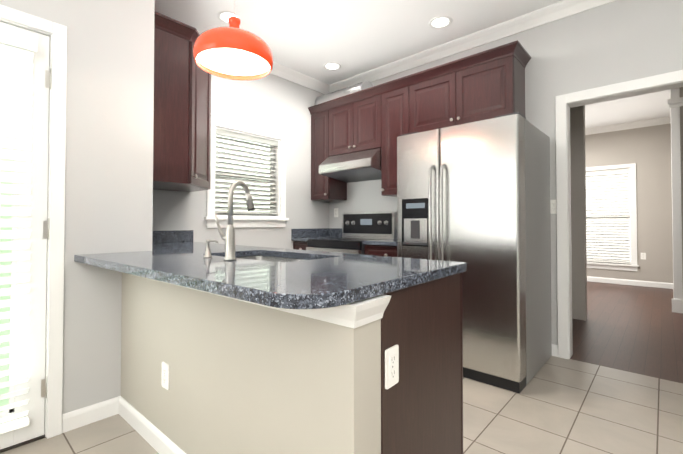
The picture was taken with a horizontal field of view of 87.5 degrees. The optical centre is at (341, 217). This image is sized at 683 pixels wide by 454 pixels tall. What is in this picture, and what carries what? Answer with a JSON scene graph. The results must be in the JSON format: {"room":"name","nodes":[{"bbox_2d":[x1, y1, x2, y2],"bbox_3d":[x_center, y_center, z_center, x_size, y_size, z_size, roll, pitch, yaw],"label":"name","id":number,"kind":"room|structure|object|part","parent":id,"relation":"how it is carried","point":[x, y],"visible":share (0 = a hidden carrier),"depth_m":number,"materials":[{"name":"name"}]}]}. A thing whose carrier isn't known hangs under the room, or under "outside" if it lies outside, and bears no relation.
{"room":"kitchen","nodes":[
{"label":"kitchen","id":0,"kind":"room"},
{"bbox_2d":[0,0,126,413],"bbox_3d":[-2.172,-0.325,1.183,0.150,2.850,2.560,-1,-1,42],"label":"wall","id":1,"kind":"structure","parent":0,"point":[95,159],"depth_m":1.96,"materials":[{"name":"grey paint"}]},
{"bbox_2d":[0,22,50,452],"bbox_3d":[-1.839,0.083,1.509,0.194,2.045,0.945,-1,-1,42],"label":"patio door","id":2,"kind":"structure","parent":1,"relation":"in","point":[33,431],"depth_m":1.78,"materials":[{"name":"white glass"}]},
{"bbox_2d":[0,26,36,433],"bbox_3d":[-1.766,0.051,1.465,0.066,1.879,0.765,-1,-1,42],"label":"door blinds","id":3,"kind":"object","parent":2,"relation":"attached to","point":[16,69],"visible":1,"depth_m":1.70,"materials":[{"name":"white plastic"}]},
{"bbox_3d":[-1.498,0.071,1.817,0.015,1.678,0.030,-1,-1,42],"label":"patio door hinges","id":4,"kind":"part","parent":2,"relation":"part of","materials":[{"name":"white metal"}]},
{"bbox_2d":[0,5,66,438],"bbox_3d":[-1.849,0.049,1.519,0.169,2.113,1.047,-1,-1,42],"label":"door frame","id":5,"kind":"structure","parent":1,"relation":"attached to","point":[56,33],"depth_m":1.82,"materials":[{"name":"white wood"}]},
{"bbox_2d":[153,73,328,248],"bbox_3d":[-1.062,-0.282,3.771,0.150,2.850,2.770,-1,-1,42],"label":"wall","id":6,"kind":"structure","parent":0,"point":[274,101],"depth_m":3.96,"materials":[{"name":"grey paint"}]},
{"bbox_2d":[153,11,210,191],"bbox_3d":[-1.331,-0.814,2.838,0.710,1.138,0.710,-1,-1,42],"label":"upper cabinet","id":7,"kind":"object","parent":6,"relation":"attached to","point":[182,127],"visible":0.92,"depth_m":2.57,"materials":[{"name":"brown wood"}]},
{"bbox_3d":[-1.331,-1.342,2.847,0.710,0.082,0.710,-1,-1,42],"label":"crown","id":8,"kind":"part","parent":7,"relation":"part of","materials":[{"name":"brown wood"}]},
{"bbox_2d":[204,113,288,227],"bbox_3d":[-1.009,-0.447,3.799,0.194,1.100,1.000,-1,-1,42],"label":"window","id":9,"kind":"structure","parent":6,"relation":"in","point":[279,219],"depth_m":3.81,"materials":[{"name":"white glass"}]},
{"bbox_2d":[215,128,277,213],"bbox_3d":[-1.001,-0.467,3.793,0.066,0.847,0.772,-1,-1,42],"label":"window blinds","id":10,"kind":"object","parent":9,"relation":"attached to","point":[242,210],"visible":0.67,"depth_m":3.77,"materials":[{"name":"grey plastic"}]},
{"bbox_2d":[197,30,328,93],"bbox_3d":[-0.999,-1.661,3.683,0.092,0.095,2.390,-1,-1,42],"label":"crown molding","id":11,"kind":"structure","parent":6,"relation":"attached to","point":[279,70],"depth_m":4.22,"materials":[{"name":"white wood"}]},
{"bbox_2d":[121,0,380,453],"bbox_3d":[-0.913,-0.314,1.866,2.624,2.850,0.172,-1,-1,42],"label":"wall","id":12,"kind":"structure","parent":0,"point":[247,378],"depth_m":1.35,"materials":[{"name":"beige paint"}]},
{"bbox_2d":[115,396,185,453],"bbox_3d":[-0.611,1.059,1.488,1.729,0.092,0.074,-1,-1,42],"label":"baseboard","id":13,"kind":"structure","parent":12,"relation":"attached to","point":[154,437],"depth_m":1.78,"materials":[{"name":"white wood"}]},
{"bbox_2d":[161,362,168,389],"bbox_3d":[-0.824,0.738,1.668,0.070,0.115,0.008,-1,-1,42],"label":"outlet","id":14,"kind":"object","parent":12,"relation":"attached to","point":[165,377],"visible":1,"depth_m":1.66,"materials":[{"name":"white plastic"}]},
{"bbox_2d":[170,283,390,327],"bbox_3d":[-0.573,0.266,1.525,1.754,0.069,0.210,-1,-1,42],"label":"trim","id":15,"kind":"structure","parent":12,"relation":"attached to","point":[360,313],"depth_m":0.97,"materials":[{"name":"white wood"}]},
{"bbox_2d":[0,356,682,453],"bbox_3d":[0.104,1.125,0.890,5.710,0.060,5.210,-1,-1,42],"label":"floor","id":16,"kind":"structure","parent":0,"point":[557,405],"depth_m":1.96,"materials":[{"name":"beige tile"}]},
{"bbox_2d":[293,241,306,249],"bbox_3d":[-0.263,0.713,4.305,0.298,0.878,0.640,-1,-1,42],"label":"base cabinet","id":17,"kind":"object","parent":16,"relation":"on","point":[299,245],"visible":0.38,"depth_m":4.12,"materials":[{"name":"brown wood"}]},
{"bbox_2d":[291,228,341,241],"bbox_3d":[-0.263,0.202,4.313,0.296,0.140,0.638,-1,-1,42],"label":"countertop","id":18,"kind":"structure","parent":17,"relation":"on","point":[306,234],"depth_m":4.38,"materials":[{"name":"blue stone"}]},
{"bbox_2d":[306,211,396,254],"bbox_3d":[0.088,0.538,3.902,0.760,1.215,0.728,-1,-1,42],"label":"electric range","id":19,"kind":"object","parent":16,"relation":"on","point":[358,228],"visible":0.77,"depth_m":3.96,"materials":[{"name":"silver metal"}]},
{"bbox_2d":[365,244,396,256],"bbox_3d":[0.616,0.700,3.512,0.534,0.878,0.640,-1,-1,42],"label":"base cabinet","id":20,"kind":"object","parent":16,"relation":"on","point":[383,250],"visible":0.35,"depth_m":3.35,"materials":[{"name":"brown wood"}]},
{"bbox_2d":[363,239,396,245],"bbox_3d":[0.615,0.189,3.521,0.534,0.140,0.638,-1,-1,42],"label":"countertop","id":21,"kind":"structure","parent":20,"relation":"on","point":[390,242],"depth_m":3.35,"materials":[{"name":"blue stone"}]},
{"bbox_2d":[381,272,462,453],"bbox_3d":[0.141,0.664,1.396,0.449,0.878,0.706,-1,-1,42],"label":"base cabinet","id":22,"kind":"object","parent":16,"relation":"on","point":[422,398],"visible":0.12,"depth_m":1.20,"materials":[{"name":"brown wood"}]},
{"bbox_2d":[74,230,466,308],"bbox_3d":[-0.752,0.164,2.014,2.650,0.140,1.071,-1,-1,42],"label":"countertop","id":23,"kind":"structure","parent":22,"relation":"on","point":[317,279],"depth_m":1.28,"materials":[{"name":"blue stone"}]},
{"bbox_2d":[203,239,217,257],"bbox_3d":[-0.640,0.149,1.749,0.042,0.088,0.072,-1,-1,42],"label":"soap dispenser","id":24,"kind":"object","parent":23,"relation":"on","point":[208,252],"visible":1,"depth_m":1.73,"materials":[{"name":"silver metal"}]},
{"bbox_2d":[214,181,254,260],"bbox_3d":[-0.483,0.008,1.674,0.097,0.368,0.215,-1,-1,42],"label":"pull-down faucet","id":25,"kind":"object","parent":23,"relation":"on","point":[229,238],"visible":1,"depth_m":1.61,"materials":[{"name":"silver metal"}]},
{"bbox_2d":[236,256,304,261],"bbox_3d":[-0.382,0.338,1.879,0.720,0.210,0.440,-1,-1,40],"label":"undermount sink","id":26,"kind":"object","parent":23,"relation":"in","point":[271,259],"visible":0.12,"depth_m":2.14,"materials":[{"name":"silver metal"}]},
{"bbox_2d":[385,345,398,389],"bbox_3d":[0.151,0.446,1.070,0.009,0.115,0.070,-1,-1,42],"label":"outlet","id":27,"kind":"object","parent":22,"relation":"attached to","point":[391,366],"visible":1,"depth_m":1.06,"materials":[{"name":"white plastic"}]},
{"bbox_2d":[397,112,551,393],"bbox_3d":[1.054,0.223,2.873,0.921,1.810,0.932,-1,-1,42],"label":"refrigerator","id":28,"kind":"object","parent":16,"relation":"on","point":[475,196],"visible":0.75,"depth_m":2.47,"materials":[{"name":"silver metal"}]},
{"bbox_2d":[154,0,669,128],"bbox_3d":[1.686,-1.753,2.804,5.860,0.060,10.100,-1,-1,42],"label":"ceiling","id":29,"kind":"structure","parent":0,"point":[311,38],"depth_m":3.22,"materials":[{"name":"paint"}]},
{"bbox_2d":[217,11,240,23],"bbox_3d":[-0.961,-1.715,3.063,0.196,0.006,0.196,-1,-1,42],"label":"recessed light","id":30,"kind":"object","parent":29,"relation":"in","point":[223,16],"visible":0.69,"depth_m":3.03,"materials":[{"name":"white"}]},
{"bbox_2d":[193,0,272,79],"bbox_3d":[-0.577,-1.277,1.929,0.414,0.919,0.414,-1,-1,42],"label":"pendant lamp","id":31,"kind":"object","parent":29,"relation":"hanging from","point":[233,51],"visible":1,"depth_m":1.86,"materials":[{"name":"orange metal"}]},
{"bbox_2d":[324,62,340,70],"bbox_3d":[-0.104,-1.700,4.014,0.196,0.006,0.196,-1,-1,42],"label":"recessed light","id":32,"kind":"object","parent":29,"relation":"in","point":[332,66],"visible":1,"depth_m":4.02,"materials":[{"name":"white"}]},
{"bbox_2d":[429,16,451,28],"bbox_3d":[0.869,-1.714,3.136,0.196,0.006,0.196,-1,-1,42],"label":"recessed light","id":33,"kind":"object","parent":29,"relation":"in","point":[439,22],"visible":1,"depth_m":3.14,"materials":[{"name":"white"}]},
{"bbox_2d":[329,0,682,344],"bbox_3d":[1.945,-0.298,2.842,5.560,2.850,0.120,-1,-1,42],"label":"wall","id":34,"kind":"structure","parent":0,"point":[615,42],"depth_m":2.85,"materials":[{"name":"grey paint"}]},
{"bbox_2d":[334,208,337,216],"bbox_3d":[-0.070,-0.064,4.569,0.070,0.115,0.007,-1,-1,42],"label":"outlet","id":35,"kind":"object","parent":34,"relation":"attached to","point":[335,212],"visible":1,"depth_m":4.57,"materials":[{"name":"white plastic"}]},
{"bbox_2d":[319,148,380,182],"bbox_3d":[0.181,-0.582,4.019,0.752,0.278,0.497,-1,-1,42],"label":"range hood","id":36,"kind":"object","parent":34,"relation":"attached to","point":[365,165],"visible":0.71,"depth_m":3.87,"materials":[{"name":"silver metal"}]},
{"bbox_2d":[308,40,530,200],"bbox_3d":[0.607,-0.799,3.720,2.408,1.138,0.380,-1,-1,42],"label":"upper cabinet","id":37,"kind":"object","parent":34,"relation":"attached to","point":[485,85],"visible":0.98,"depth_m":3.48,"materials":[{"name":"brown wood"}]},
{"bbox_2d":[315,80,372,104],"bbox_3d":[0.030,-1.420,4.292,0.740,0.256,0.256,-1,-1,42],"label":"duct","id":38,"kind":"object","parent":37,"relation":"on","point":[360,86],"visible":0.33,"depth_m":4.14,"materials":[{"name":"silver metal"}]},
{"bbox_3d":[0.607,-1.327,3.728,2.408,0.082,0.380,-1,-1,42],"label":"crown","id":39,"kind":"part","parent":37,"relation":"part of","materials":[{"name":"brown wood"}]},
{"bbox_2d":[325,0,615,93],"bbox_3d":[1.818,-1.675,2.837,5.410,0.095,0.092,-1,-1,42],"label":"crown molding","id":40,"kind":"structure","parent":34,"relation":"attached to","point":[546,15],"depth_m":3.32,"materials":[{"name":"white wood"}]},
{"bbox_2d":[550,200,556,213],"bbox_3d":[1.746,-0.091,2.932,0.070,0.115,0.007,-1,-1,42],"label":"light switch","id":41,"kind":"object","parent":34,"relation":"attached to","point":[552,206],"visible":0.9,"depth_m":2.93,"materials":[{"name":"white plastic"}]},
{"bbox_2d":[552,344,557,356],"bbox_3d":[1.637,1.084,3.007,0.330,0.092,0.014,-1,-1,42],"label":"baseboard","id":42,"kind":"structure","parent":34,"relation":"attached to","point":[554,347],"depth_m":2.91,"materials":[{"name":"white wood"}]},
{"bbox_2d":[555,70,682,358],"bbox_3d":[2.410,0.058,2.417,1.634,2.124,0.160,-1,-1,42],"label":"door frame","id":43,"kind":"structure","parent":34,"relation":"attached to","point":[564,103],"depth_m":2.87,"materials":[{"name":"white wood"}]},
{"bbox_2d":[570,105,586,320],"bbox_3d":[1.747,-0.262,4.960,2.730,2.850,0.120,-1,-1,42],"label":"wall","id":44,"kind":"structure","parent":0,"point":[578,215],"depth_m":4.04,"materials":[{"name":"paint"}]},
{"bbox_2d":[570,281,682,382],"bbox_3d":[3.431,1.188,4.689,5.860,0.060,4.890,-1,-1,42],"label":"floor","id":45,"kind":"structure","parent":0,"point":[633,329],"depth_m":3.58,"materials":[{"name":"brown wood"}]},
{"bbox_2d":[667,88,682,312],"bbox_3d":[4.408,-0.230,4.199,0.820,2.760,0.245,-1,-1,42],"label":"pilaster","id":46,"kind":"object","parent":45,"relation":"on","point":[675,102],"visible":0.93,"depth_m":4.36,"materials":[{"name":"white wood"}]},
{"bbox_2d":[585,123,672,282],"bbox_3d":[4.963,-0.236,6.524,5.710,2.850,0.150,-1,-1,42],"label":"wall","id":47,"kind":"structure","parent":0,"point":[647,150],"depth_m":6.14,"materials":[{"name":"paint"}]},
{"bbox_2d":[586,163,638,270],"bbox_3d":[4.860,-0.005,6.578,0.940,1.890,0.199,-1,-1,42],"label":"window","id":48,"kind":"structure","parent":47,"relation":"in","point":[633,266],"depth_m":6.45,"materials":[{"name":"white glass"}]},
{"bbox_2d":[586,168,630,263],"bbox_3d":[4.859,-0.031,6.576,0.722,1.697,0.066,-1,-1,42],"label":"window blinds","id":49,"kind":"object","parent":48,"relation":"attached to","point":[616,243],"visible":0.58,"depth_m":6.54,"materials":[{"name":"white plastic"}]},
{"bbox_2d":[585,117,669,134],"bbox_3d":[4.195,-1.605,7.076,3.560,0.095,0.092,-1,-1,42],"label":"crown molding","id":50,"kind":"structure","parent":47,"relation":"attached to","point":[638,124],"depth_m":6.30,"materials":[{"name":"white wood"}]},
{"bbox_2d":[587,276,672,288],"bbox_3d":[4.221,1.152,7.059,3.560,0.092,0.014,-1,-1,42],"label":"baseboard","id":51,"kind":"structure","parent":47,"relation":"attached to","point":[633,282],"depth_m":6.26,"materials":[{"name":"white wood"}]},
{"bbox_2d":[641,253,645,259],"bbox_3d":[5.218,0.663,6.172,0.070,0.115,0.007,-1,-1,42],"label":"outlet","id":52,"kind":"object","parent":47,"relation":"attached to","point":[643,255],"visible":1,"depth_m":6.17,"materials":[{"name":"white plastic"}]},
{"bbox_2d":[668,96,670,122],"bbox_3d":[4.837,-1.636,5.199,0.092,0.095,1.780,-1,-1,42],"label":"crown molding","id":53,"kind":"structure","parent":47,"relation":"attached to","point":[669,118],"depth_m":5.81,"materials":[{"name":"white wood"}]},
{"bbox_2d":[680,87,682,277],"bbox_3d":[4.464,-0.275,4.179,0.710,2.850,0.200,-1,-1,42],"label":"wall pier","id":54,"kind":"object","parent":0,"point":[681,123],"depth_m":4.34,"materials":[{"name":"paint"}]}
]}

